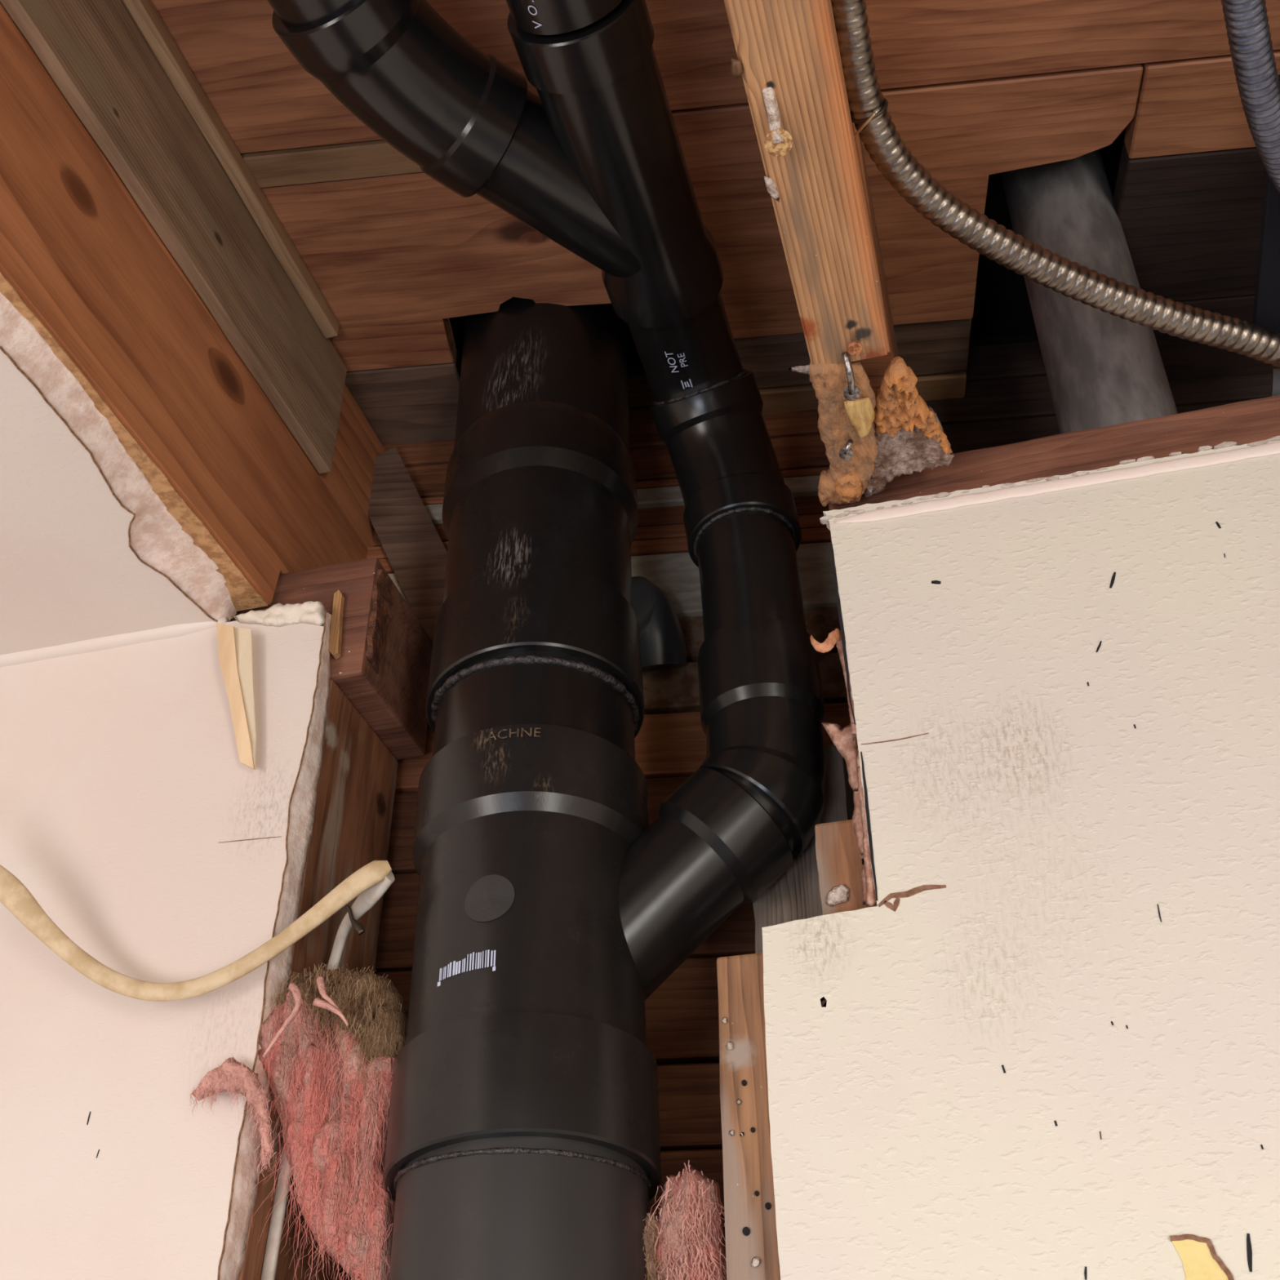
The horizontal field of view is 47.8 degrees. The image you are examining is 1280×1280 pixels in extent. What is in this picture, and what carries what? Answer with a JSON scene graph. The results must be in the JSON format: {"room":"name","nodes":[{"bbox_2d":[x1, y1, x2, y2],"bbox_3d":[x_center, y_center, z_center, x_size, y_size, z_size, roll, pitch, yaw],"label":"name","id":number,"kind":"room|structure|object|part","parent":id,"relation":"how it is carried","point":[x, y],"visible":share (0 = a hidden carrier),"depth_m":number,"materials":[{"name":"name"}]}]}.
{"room":"unfinished basement","nodes":[
{"label":"unfinished basement","id":0,"kind":"room"},
{"bbox_2d":[0,291,237,654],"bbox_3d":[-1.119,-0.604,0.063,1.200,0.015,2.431,-9,-36,12],"label":"ceiling","id":1,"kind":"structure","parent":0,"point":[89,549],"depth_m":0.81,"materials":[{"name":"beige paint"}]},
{"bbox_2d":[216,622,257,769],"bbox_3d":[-0.233,0.031,0.831,0.039,0.101,0.006,0,-35,0],"label":"wood shim","id":2,"kind":"object","parent":1,"relation":"hanging from","point":[235,647],"visible":1,"depth_m":0.83,"materials":[{"name":"beige wood"}]},
{"bbox_2d":[0,435,1279,1279],"bbox_3d":[0.117,0.833,0.161,3.100,2.230,0.022,-9,-36,12],"label":"wall","id":3,"kind":"structure","parent":0,"point":[1047,1046],"depth_m":0.68,"materials":[{"name":"paint"}]},
{"bbox_2d":[232,600,324,626],"bbox_3d":[-0.219,-0.014,0.869,0.064,0.023,0.007,-9,-36,12],"label":"paper","id":4,"kind":"object","parent":3,"relation":"on","point":[311,612],"visible":1,"depth_m":0.87,"materials":[{"name":"beige paper"}]},
{"bbox_2d":[821,997,826,1007],"bbox_3d":[0.082,0.162,0.646,0.003,0.005,0.001,-9,-36,12],"label":"hole","id":5,"kind":"object","parent":3,"relation":"attached to","point":[823,1002],"depth_m":0.65,"materials":[{"name":"black"}]},
{"bbox_2d":[809,628,876,906],"bbox_3d":[0.100,0.056,0.714,0.023,0.161,0.010,16,-38,-21],"label":"paper","id":6,"kind":"object","parent":3,"relation":"attached to","point":[834,637],"visible":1,"depth_m":0.71,"materials":[{"name":"paper"}]},
{"bbox_2d":[814,722,876,915],"bbox_3d":[0.107,0.137,0.690,0.039,0.220,0.028,-9,-36,12],"label":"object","id":7,"kind":"object","parent":3,"relation":"attached to","point":[839,849],"visible":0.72,"depth_m":0.70,"materials":[{"name":"brown wood"}]},
{"bbox_2d":[809,356,954,506],"bbox_3d":[0.125,-0.113,0.768,0.077,0.025,0.111,-9,-36,12],"label":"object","id":8,"kind":"object","parent":3,"relation":"attached to","point":[906,436],"visible":0.94,"depth_m":0.77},
{"bbox_2d":[839,439,853,459],"bbox_3d":[0.110,-0.101,0.768,0.009,0.007,0.009,-9,-36,12],"label":"nail","id":9,"kind":"object","parent":8,"relation":"attached to","point":[845,453],"visible":1,"depth_m":0.77,"materials":[{"name":"metal"}]},
{"bbox_3d":[0.115,-0.082,0.797,0.016,0.009,0.024,-9,-36,12],"label":"orange knob","id":10,"kind":"part","parent":8,"relation":"part of","materials":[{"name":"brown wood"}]},
{"bbox_2d":[844,397,874,438],"bbox_3d":[0.115,-0.114,0.749,0.014,0.003,0.029,-9,-36,12],"label":"chip","id":11,"kind":"object","parent":8,"relation":"on","point":[860,412],"visible":1,"depth_m":0.75,"materials":[{"name":"yellow wood"}]},
{"bbox_2d":[828,395,1279,605],"bbox_3d":[0.825,-0.147,0.693,1.463,0.089,0.090,-9,-36,12],"label":"wall plate","id":12,"kind":"object","parent":3,"relation":"on","point":[1244,422],"visible":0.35,"depth_m":0.80,"materials":[{"name":"brown wood"}]},
{"bbox_2d":[1000,149,1177,433],"bbox_3d":[0.286,-0.078,0.828,0.067,0.688,0.067,-9,-36,12],"label":"vent pipe","id":13,"kind":"object","parent":12,"relation":"attached to","point":[1103,369],"visible":0.31,"depth_m":0.89,"materials":[{"name":"grey metal"}]},
{"bbox_2d":[1252,74,1279,396],"bbox_3d":[0.395,-0.239,0.750,0.166,0.140,0.240,-9,-36,12],"label":"duct","id":14,"kind":"object","parent":12,"relation":"on","point":[1266,312],"visible":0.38,"depth_m":0.73,"materials":[{"name":"black metal"}]},
{"bbox_2d":[1221,0,1279,193],"bbox_3d":[0.276,-0.238,0.630,0.027,0.036,0.208,-21,-40,27],"label":"conduit","id":15,"kind":"object","parent":14,"relation":"attached to","point":[1246,24],"visible":1,"depth_m":0.60,"materials":[{"name":"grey plastic"}]},
{"bbox_2d":[151,0,1279,444],"bbox_3d":[0.097,-0.705,0.470,2.600,0.151,2.400,-9,-36,12],"label":"floor","id":16,"kind":"structure","parent":0,"point":[976,91],"depth_m":0.92,"materials":[{"name":"brown wood"}]},
{"bbox_2d":[0,2,384,611],"bbox_3d":[-0.425,-0.494,0.431,0.038,0.237,1.700,-9,-36,12],"label":"joist","id":17,"kind":"object","parent":16,"relation":"attached to","point":[81,260],"visible":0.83,"depth_m":0.80,"materials":[{"name":"orange wood"}]},
{"bbox_2d":[0,0,346,473],"bbox_3d":[-0.420,-0.590,0.406,0.010,0.100,1.555,-9,-36,12],"label":"board","id":18,"kind":"object","parent":17,"relation":"attached to","point":[95,52],"visible":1,"depth_m":0.85,"materials":[{"name":"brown wood"}]},
{"bbox_2d":[368,447,447,640],"bbox_3d":[-0.161,-0.062,1.044,0.122,0.205,0.012,-4,-36,5],"label":"wood board","id":19,"kind":"object","parent":17,"relation":"attached to","point":[415,550],"visible":0.5,"depth_m":1.05,"materials":[{"name":"brown wood"}]},
{"bbox_2d":[122,0,339,337],"bbox_3d":[-0.416,-0.642,0.418,0.010,0.013,1.518,-9,-36,12],"label":"strip","id":20,"kind":"object","parent":16,"relation":"attached to","point":[144,14],"visible":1,"depth_m":0.89,"materials":[{"name":"beige wood"}]},
{"bbox_2d":[724,0,889,364],"bbox_3d":[-0.083,-0.632,0.238,0.044,0.238,1.422,-9,-36,12],"label":"joist","id":21,"kind":"object","parent":16,"relation":"attached to","point":[817,190],"visible":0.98,"depth_m":0.64,"materials":[{"name":"brown wood"}]},
{"bbox_2d":[762,86,792,156],"bbox_3d":[0.057,-0.220,0.610,0.012,0.013,0.028,-9,-36,12],"label":"smear","id":22,"kind":"object","parent":21,"relation":"attached to","point":[778,142],"visible":1,"depth_m":0.61,"materials":[{"name":"white paint"}]},
{"bbox_2d":[788,364,809,374],"bbox_3d":[0.093,-0.152,0.819,0.016,0.002,0.010,-9,-36,12],"label":"nail","id":23,"kind":"object","parent":21,"relation":"attached to","point":[800,369],"visible":0.62,"depth_m":0.82,"materials":[{"name":"white metal"}]},
{"bbox_2d":[841,351,860,400],"bbox_3d":[0.105,-0.133,0.726,0.009,0.014,0.023,-9,-36,12],"label":"nail","id":24,"kind":"object","parent":21,"relation":"attached to","point":[851,393],"visible":1,"depth_m":0.72,"materials":[{"name":"metal"}]},
{"bbox_2d":[847,341,862,355],"bbox_3d":[0.106,-0.147,0.717,0.007,0.009,0.007,-9,-36,12],"label":"nail","id":25,"kind":"object","parent":21,"relation":"attached to","point":[854,348],"visible":1,"depth_m":0.71,"materials":[{"name":"orange metal"}]},
{"bbox_2d":[831,0,1279,368],"bbox_3d":[0.217,-0.207,0.717,0.402,0.066,0.086,24,-42,-29],"label":"conduit","id":26,"kind":"object","parent":21,"relation":"attached to","point":[885,147],"visible":0.96,"depth_m":0.71,"materials":[{"name":"metal"}]},
{"bbox_2d":[851,97,888,138],"bbox_3d":[0.106,-0.246,0.676,0.022,0.020,0.008,-28,-44,34],"label":"wire","id":27,"kind":"object","parent":26,"relation":"attached to","point":[874,115],"visible":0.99,"depth_m":0.67,"materials":[{"name":"brown metal"}]},
{"bbox_2d":[858,137,898,396],"bbox_3d":[0.144,-0.167,0.914,0.040,0.209,0.276,-9,-36,12],"label":"joist","id":28,"kind":"object","parent":16,"relation":"attached to","point":[874,368],"visible":0.02,"depth_m":0.80,"materials":[{"name":"brown wood"}]},
{"bbox_2d":[339,333,1271,1279],"bbox_3d":[0.193,0.789,0.435,2.200,2.620,0.082,-4,-36,5],"label":"wall","id":29,"kind":"structure","parent":0,"point":[1007,399],"depth_m":0.98,"materials":[{"name":"brown wood"}]},
{"bbox_2d":[382,297,792,1279],"bbox_3d":[-0.024,0.209,0.711,0.194,1.296,0.244,10,-37,-14],"label":"stack","id":30,"kind":"object","parent":29,"relation":"attached to","point":[523,1140],"visible":0.98,"depth_m":0.73,"materials":[{"name":"black plastic"}]},
{"bbox_2d":[437,949,495,986],"bbox_3d":[-0.082,0.153,0.677,0.032,0.013,0.003,-16,-38,21],"label":"print","id":31,"kind":"object","parent":30,"relation":"attached to","point":[455,967],"depth_m":0.68,"materials":[{"name":"white paint"}]},
{"bbox_2d":[266,0,825,857],"bbox_3d":[-0.087,-0.193,0.640,0.196,0.385,0.700,-11,-37,14],"label":"drain","id":32,"kind":"object","parent":30,"relation":"attached to","point":[593,162],"visible":0.92,"depth_m":0.78,"materials":[{"name":"black plastic"}]},
{"bbox_3d":[-0.042,-0.259,0.817,0.118,0.063,0.063,24,-42,-30],"label":"wye arm","id":33,"kind":"part","parent":32,"relation":"part of","materials":[{"name":"black plastic"}]},
{"bbox_2d":[631,576,687,671],"bbox_3d":[-0.012,-0.002,0.933,0.044,0.109,0.113,-28,-44,33],"label":"pipe elbow","id":34,"kind":"object","parent":30,"relation":"attached to","point":[659,642],"depth_m":0.94,"materials":[{"name":"grey plastic"}]},
{"bbox_2d":[642,1160,726,1279],"bbox_3d":[0.017,0.266,0.632,0.059,0.076,0.026,-9,-36,12],"label":"insulation","id":35,"kind":"object","parent":30,"relation":"attached to","point":[686,1242],"visible":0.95,"depth_m":0.63},
{"bbox_3d":[0.009,0.136,0.750,0.142,0.142,0.071,-4,-36,6],"label":"wye arm","id":36,"kind":"part","parent":30,"relation":"part of","materials":[{"name":"black plastic"}]},
{"bbox_2d":[752,744,853,953],"bbox_3d":[0.092,0.451,0.567,0.056,0.925,0.046,-9,-36,12],"label":"stud","id":37,"kind":"object","parent":29,"relation":"attached to","point":[795,895],"visible":0.06,"depth_m":0.77,"materials":[{"name":"grey wood"}]},
{"bbox_3d":[-0.204,1.082,-1.454,3.100,0.050,2.420,-9,-36,12],"label":"floor","id":38,"kind":"structure","parent":0,"visible":0},
{"bbox_2d":[238,680,397,1279],"bbox_3d":[-0.188,0.940,0.265,0.041,2.178,0.101,-9,-36,12],"label":"stud","id":39,"kind":"object","parent":38,"relation":"on","point":[356,788],"visible":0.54,"depth_m":0.83,"materials":[{"name":"brown wood"}]},
{"bbox_2d":[0,860,394,1279],"bbox_3d":[-0.260,0.210,0.706,0.270,0.274,0.065,0,-35,0],"label":"cable","id":40,"kind":"object","parent":39,"relation":"attached to","point":[371,882],"visible":0.87,"depth_m":0.73,"materials":[{"name":"beige plastic"}]},
{"bbox_2d":[344,905,364,934],"bbox_3d":[-0.147,0.144,0.743,0.013,0.018,0.002,-9,-36,12],"label":"cable staple","id":41,"kind":"object","parent":40,"relation":"attached to","point":[357,926],"visible":1,"depth_m":0.74,"materials":[{"name":"brown metal"}]},
{"bbox_2d":[233,963,408,1279],"bbox_3d":[-0.150,0.241,0.675,0.120,0.199,0.050,-9,-36,12],"label":"insulation","id":42,"kind":"object","parent":39,"relation":"attached to","point":[331,1042],"visible":0.98,"depth_m":0.69},
{"bbox_2d":[190,1056,279,1180],"bbox_3d":[-0.190,0.225,0.680,0.055,0.062,0.009,-9,-36,12],"label":"insulation","id":43,"kind":"object","parent":42,"relation":"attached to","point":[233,1076],"visible":1,"depth_m":0.69},
{"bbox_2d":[229,557,432,759],"bbox_3d":[-0.416,0.053,0.974,0.562,0.090,0.101,-9,-36,12],"label":"wood block","id":44,"kind":"object","parent":39,"relation":"on","point":[383,666],"visible":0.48,"depth_m":0.90,"materials":[{"name":"brown wood"}]},
{"bbox_2d":[328,590,344,659],"bbox_3d":[-0.183,-0.010,0.873,0.009,0.050,0.004,-9,-36,12],"label":"stick","id":45,"kind":"object","parent":44,"relation":"attached to","point":[335,633],"visible":1,"depth_m":0.87,"materials":[{"name":"brown wood"}]},
{"bbox_2d":[716,952,780,1279],"bbox_3d":[0.066,0.978,0.145,0.039,1.978,0.091,-9,-36,12],"label":"stud","id":46,"kind":"object","parent":38,"relation":"on","point":[749,1206],"visible":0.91,"depth_m":0.64,"materials":[{"name":"brown wood"}]}
]}

